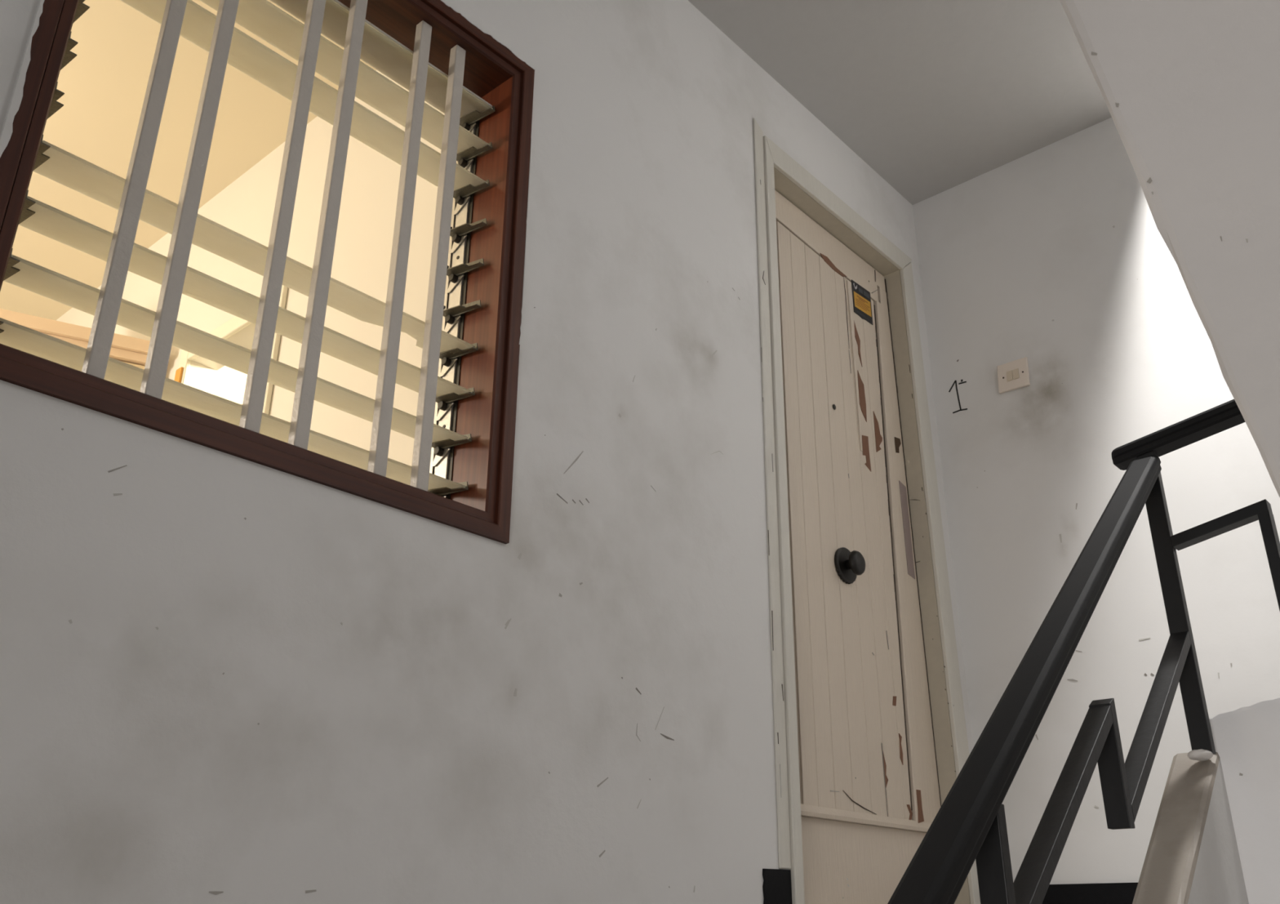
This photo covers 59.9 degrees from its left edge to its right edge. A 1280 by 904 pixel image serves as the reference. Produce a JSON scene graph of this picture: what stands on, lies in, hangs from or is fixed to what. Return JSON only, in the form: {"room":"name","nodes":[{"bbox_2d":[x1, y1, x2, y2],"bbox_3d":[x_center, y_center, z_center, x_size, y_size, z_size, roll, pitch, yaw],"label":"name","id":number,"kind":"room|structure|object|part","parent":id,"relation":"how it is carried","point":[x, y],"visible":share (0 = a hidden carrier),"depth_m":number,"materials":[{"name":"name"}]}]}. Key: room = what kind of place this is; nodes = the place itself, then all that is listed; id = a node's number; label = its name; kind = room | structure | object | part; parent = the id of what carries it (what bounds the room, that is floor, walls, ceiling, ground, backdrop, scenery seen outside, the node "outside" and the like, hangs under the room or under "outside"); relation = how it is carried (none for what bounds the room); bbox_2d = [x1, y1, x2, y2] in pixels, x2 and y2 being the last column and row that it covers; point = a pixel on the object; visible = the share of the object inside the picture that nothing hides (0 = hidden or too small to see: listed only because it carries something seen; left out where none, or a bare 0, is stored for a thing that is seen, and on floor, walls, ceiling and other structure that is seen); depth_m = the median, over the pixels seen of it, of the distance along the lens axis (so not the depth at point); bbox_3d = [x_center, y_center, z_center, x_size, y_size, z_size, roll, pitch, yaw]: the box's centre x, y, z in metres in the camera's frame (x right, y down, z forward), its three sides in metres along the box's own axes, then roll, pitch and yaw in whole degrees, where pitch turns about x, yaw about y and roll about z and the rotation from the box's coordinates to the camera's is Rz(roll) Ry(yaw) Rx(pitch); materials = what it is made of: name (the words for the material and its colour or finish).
{"room":"apartment building stairwell","nodes":[
{"label":"apartment building stairwell","id":0,"kind":"room"},
{"bbox_2d":[0,0,376,404],"bbox_3d":[-2.517,-1.121,4.111,4.900,0.100,5.020,-19,-30,38],"label":"ceiling","id":1,"kind":"structure","parent":0,"point":[104,86],"depth_m":3.90,"materials":[{"name":"beige paint"}]},
{"bbox_2d":[213,365,247,404],"bbox_3d":[-2.024,-0.347,5.645,0.400,0.096,0.400,-19,-30,38],"label":"ceiling lamp","id":2,"kind":"object","parent":1,"relation":"attached to","point":[229,384],"visible":0.23,"depth_m":5.55,"materials":[{"name":"white metal"}]},
{"bbox_2d":[55,69,444,466],"bbox_3d":[-1.961,0.480,4.026,4.800,2.900,0.100,-19,-30,38],"label":"wall partition","id":3,"kind":"structure","parent":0,"point":[362,257],"depth_m":3.47,"materials":[{"name":"beige paint"}]},
{"bbox_2d":[177,285,288,413],"bbox_3d":[-1.400,0.566,3.358,0.670,2.217,0.018,-19,-30,38],"label":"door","id":4,"kind":"structure","parent":3,"relation":"in","point":[235,324],"depth_m":3.75,"materials":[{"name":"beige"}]},
{"bbox_2d":[173,366,183,382],"bbox_3d":[-1.635,-0.253,3.922,0.040,0.095,0.011,-19,-30,38],"label":"light switch","id":5,"kind":"object","parent":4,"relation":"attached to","point":[179,371],"visible":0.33,"depth_m":3.92,"materials":[{"name":"orange plastic"}]},
{"bbox_3d":[-1.629,0.645,3.545,0.059,2.217,0.018,-19,-30,38],"label":"architrave","id":6,"kind":"part","parent":4,"relation":"part of","materials":[{"name":"beige wood"}]},
{"bbox_3d":[-1.395,-0.424,3.787,0.551,0.059,0.018,-19,-30,38],"label":"architrave","id":7,"kind":"part","parent":4,"relation":"part of","materials":[{"name":"beige wood"}]},
{"bbox_3d":[-1.172,0.486,3.172,0.059,2.217,0.018,-19,-30,38],"label":"architrave","id":8,"kind":"part","parent":4,"relation":"part of","materials":[{"name":"beige wood"}]},
{"bbox_2d":[0,0,973,903],"bbox_3d":[-0.616,0.187,1.697,0.209,4.500,4.820,-19,-30,38],"label":"wall","id":9,"kind":"structure","parent":0,"point":[225,677],"depth_m":1.91,"materials":[{"name":"paint"}]},
{"bbox_2d":[0,0,534,543],"bbox_3d":[-0.625,-0.453,1.964,0.213,1.099,0.939,-19,-30,38],"label":"window","id":10,"kind":"structure","parent":9,"relation":"in","point":[460,475],"depth_m":1.94,"materials":[{"name":"brown wood"}]},
{"bbox_3d":[-0.627,0.028,1.756,0.213,0.050,0.939,-19,-30,38],"label":"frame sill","id":11,"kind":"part","parent":10,"relation":"part of","materials":[{"name":"brown wood"}]},
{"bbox_3d":[-0.381,0.009,2.125,0.052,0.030,0.002,-19,-30,38],"label":"lever","id":12,"kind":"part","parent":10,"relation":"part of","materials":[{"name":"metal"}]},
{"bbox_3d":[-0.380,-0.080,2.163,0.052,0.030,0.002,-19,-30,38],"label":"lever","id":13,"kind":"part","parent":10,"relation":"part of","materials":[{"name":"metal"}]},
{"bbox_3d":[-0.380,-0.169,2.202,0.052,0.030,0.002,-19,-30,38],"label":"lever","id":14,"kind":"part","parent":10,"relation":"part of","materials":[{"name":"metal"}]},
{"bbox_3d":[-0.379,-0.257,2.240,0.052,0.030,0.002,-19,-30,38],"label":"lever","id":15,"kind":"part","parent":10,"relation":"part of","materials":[{"name":"metal"}]},
{"bbox_3d":[-0.379,-0.346,2.279,0.052,0.030,0.002,-19,-30,38],"label":"lever","id":16,"kind":"part","parent":10,"relation":"part of","materials":[{"name":"metal"}]},
{"bbox_3d":[-0.378,-0.435,2.317,0.052,0.030,0.002,-19,-30,38],"label":"lever","id":17,"kind":"part","parent":10,"relation":"part of","materials":[{"name":"metal"}]},
{"bbox_3d":[-0.378,-0.524,2.355,0.052,0.030,0.002,-19,-30,38],"label":"lever","id":18,"kind":"part","parent":10,"relation":"part of","materials":[{"name":"metal"}]},
{"bbox_3d":[-0.378,-0.612,2.394,0.052,0.030,0.002,-19,-30,38],"label":"lever","id":19,"kind":"part","parent":10,"relation":"part of","materials":[{"name":"metal"}]},
{"bbox_3d":[-0.377,-0.701,2.432,0.052,0.030,0.002,-19,-30,38],"label":"lever","id":20,"kind":"part","parent":10,"relation":"part of","materials":[{"name":"metal"}]},
{"bbox_2d":[762,868,791,903],"bbox_3d":[0.288,0.930,2.327,0.004,0.104,0.100,-19,-30,38],"label":"baseboard","id":21,"kind":"structure","parent":9,"relation":"attached to","point":[776,886],"depth_m":2.33,"materials":[{"name":"black paint"}]},
{"bbox_2d":[752,117,980,903],"bbox_3d":[0.546,0.176,3.120,0.214,2.118,0.964,-19,-30,38],"label":"door","id":22,"kind":"structure","parent":9,"relation":"in","point":[871,742],"depth_m":3.07,"materials":[{"name":"beige paint"}]},
{"bbox_3d":[0.339,0.023,2.769,0.013,2.118,0.108,-19,-30,38],"label":"architrave","id":23,"kind":"part","parent":22,"relation":"part of","materials":[{"name":"beige paint"}]},
{"bbox_3d":[0.572,-0.635,3.446,0.012,0.131,0.730,-19,-30,38],"label":"rail","id":24,"kind":"part","parent":22,"relation":"part of","materials":[{"name":"beige paint"}]},
{"bbox_3d":[0.637,-0.745,3.462,0.013,0.075,0.850,-19,-30,38],"label":"architrave","id":25,"kind":"part","parent":22,"relation":"part of","materials":[{"name":"beige paint"}]},
{"bbox_3d":[0.578,0.300,2.994,0.040,0.068,0.068,-19,-30,38],"label":"knob","id":26,"kind":"part","parent":22,"relation":"part of","materials":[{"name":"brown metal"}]},
{"bbox_3d":[0.708,-0.470,3.529,0.001,0.061,0.101,-19,-30,38],"label":"yellow panel","id":27,"kind":"part","parent":22,"relation":"part of","materials":[{"name":"yellow paper"}]},
{"bbox_3d":[0.902,0.298,3.341,0.013,2.072,0.116,-19,-30,38],"label":"architrave","id":28,"kind":"part","parent":22,"relation":"part of","materials":[{"name":"beige paint"}]},
{"bbox_2d":[688,0,1111,204],"bbox_3d":[0.450,-1.436,2.834,0.860,0.160,2.520,-19,-30,38],"label":"ceiling","id":29,"kind":"structure","parent":0,"point":[935,96],"depth_m":3.33,"materials":[{"name":"paint"}]},
{"bbox_2d":[912,117,1279,884],"bbox_3d":[1.854,-0.779,3.025,2.415,7.350,0.001,-19,-30,38],"label":"wall","id":30,"kind":"structure","parent":0,"point":[1055,255],"depth_m":3.24,"materials":[{"name":"paint"}]},
{"bbox_2d":[996,356,1030,393],"bbox_3d":[1.159,-0.238,3.450,0.103,0.095,0.015,-19,-30,38],"label":"light switch","id":31,"kind":"object","parent":30,"relation":"attached to","point":[1014,375],"visible":1,"depth_m":3.44,"materials":[{"name":"beige plastic"}]},
{"bbox_2d":[1041,882,1137,903],"bbox_3d":[1.800,0.936,2.321,2.230,0.100,0.008,-19,-30,38],"label":"baseboard","id":32,"kind":"structure","parent":30,"relation":"attached to","point":[1108,892],"depth_m":2.85,"materials":[{"name":"black paint"}]},
{"bbox_2d":[1058,0,1279,497],"bbox_3d":[0.384,-1.343,0.595,1.052,2.974,3.520,-19,-30,38],"label":"staircase underside","id":33,"kind":"structure","parent":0,"point":[1189,89],"depth_m":1.14,"materials":[{"name":"paint"}]},
{"bbox_2d":[1132,748,1248,903],"bbox_3d":[0.214,1.224,0.676,0.076,2.271,2.144,-19,-30,38],"label":"trim","id":34,"kind":"structure","parent":0,"point":[1192,856],"depth_m":1.69,"materials":[{"name":"paint"}]},
{"bbox_2d":[887,399,1279,903],"bbox_3d":[0.310,0.435,0.847,0.418,1.915,2.252,-19,-30,38],"label":"stair railing","id":35,"kind":"object","parent":34,"relation":"on","point":[970,824],"visible":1,"depth_m":1.47,"materials":[{"name":"black metal"}]},
{"bbox_3d":[0.372,0.612,1.092,0.031,0.508,0.019,-19,-30,38],"label":"railing post","id":36,"kind":"part","parent":35,"relation":"part of","materials":[{"name":"black metal"}]},
{"bbox_3d":[0.186,0.472,0.927,0.052,1.719,2.219,-19,-30,38],"label":"handrail","id":37,"kind":"part","parent":35,"relation":"part of","materials":[{"name":"black plastic"}]},
{"bbox_3d":[0.927,0.249,1.927,0.031,0.537,0.020,-19,-30,38],"label":"railing post","id":38,"kind":"part","parent":35,"relation":"part of","materials":[{"name":"black metal"}]},
{"bbox_3d":[1.044,-0.069,1.962,0.418,0.098,0.052,-19,-30,38],"label":"handrail","id":39,"kind":"part","parent":35,"relation":"part of","materials":[{"name":"black plastic"}]},
{"bbox_3d":[1.480,0.918,1.953,2.250,0.160,0.950,-19,-30,38],"label":"floor","id":40,"kind":"structure","parent":0,"visible":0},
{"bbox_2d":[1209,697,1279,903],"bbox_3d":[1.081,0.964,1.570,0.293,1.288,0.075,-19,-30,38],"label":"wall","id":41,"kind":"structure","parent":40,"relation":"attached to","point":[1246,740],"depth_m":1.79,"materials":[{"name":"paint"}]},
{"bbox_3d":[-2.530,1.633,2.919,4.900,0.100,5.020,-19,-30,38],"label":"floor","id":42,"kind":"structure","parent":0,"visible":0},
{"bbox_2d":[0,308,150,369],"bbox_3d":[-2.207,0.573,3.427,0.980,2.252,0.150,12,-26,-25],"label":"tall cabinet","id":43,"kind":"object","parent":42,"relation":"on","point":[131,350],"visible":0.02,"depth_m":3.90,"materials":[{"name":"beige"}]},
{"bbox_3d":[-2.205,-0.400,3.854,0.956,0.033,0.127,12,-26,-25],"label":"cornice","id":44,"kind":"part","parent":43,"relation":"part of","materials":[{"name":"beige wood"}]},
{"bbox_3d":[-1.992,0.599,3.503,0.455,2.066,0.019,12,-26,-25],"label":"door","id":45,"kind":"part","parent":43,"relation":"part of","materials":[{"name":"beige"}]}
]}

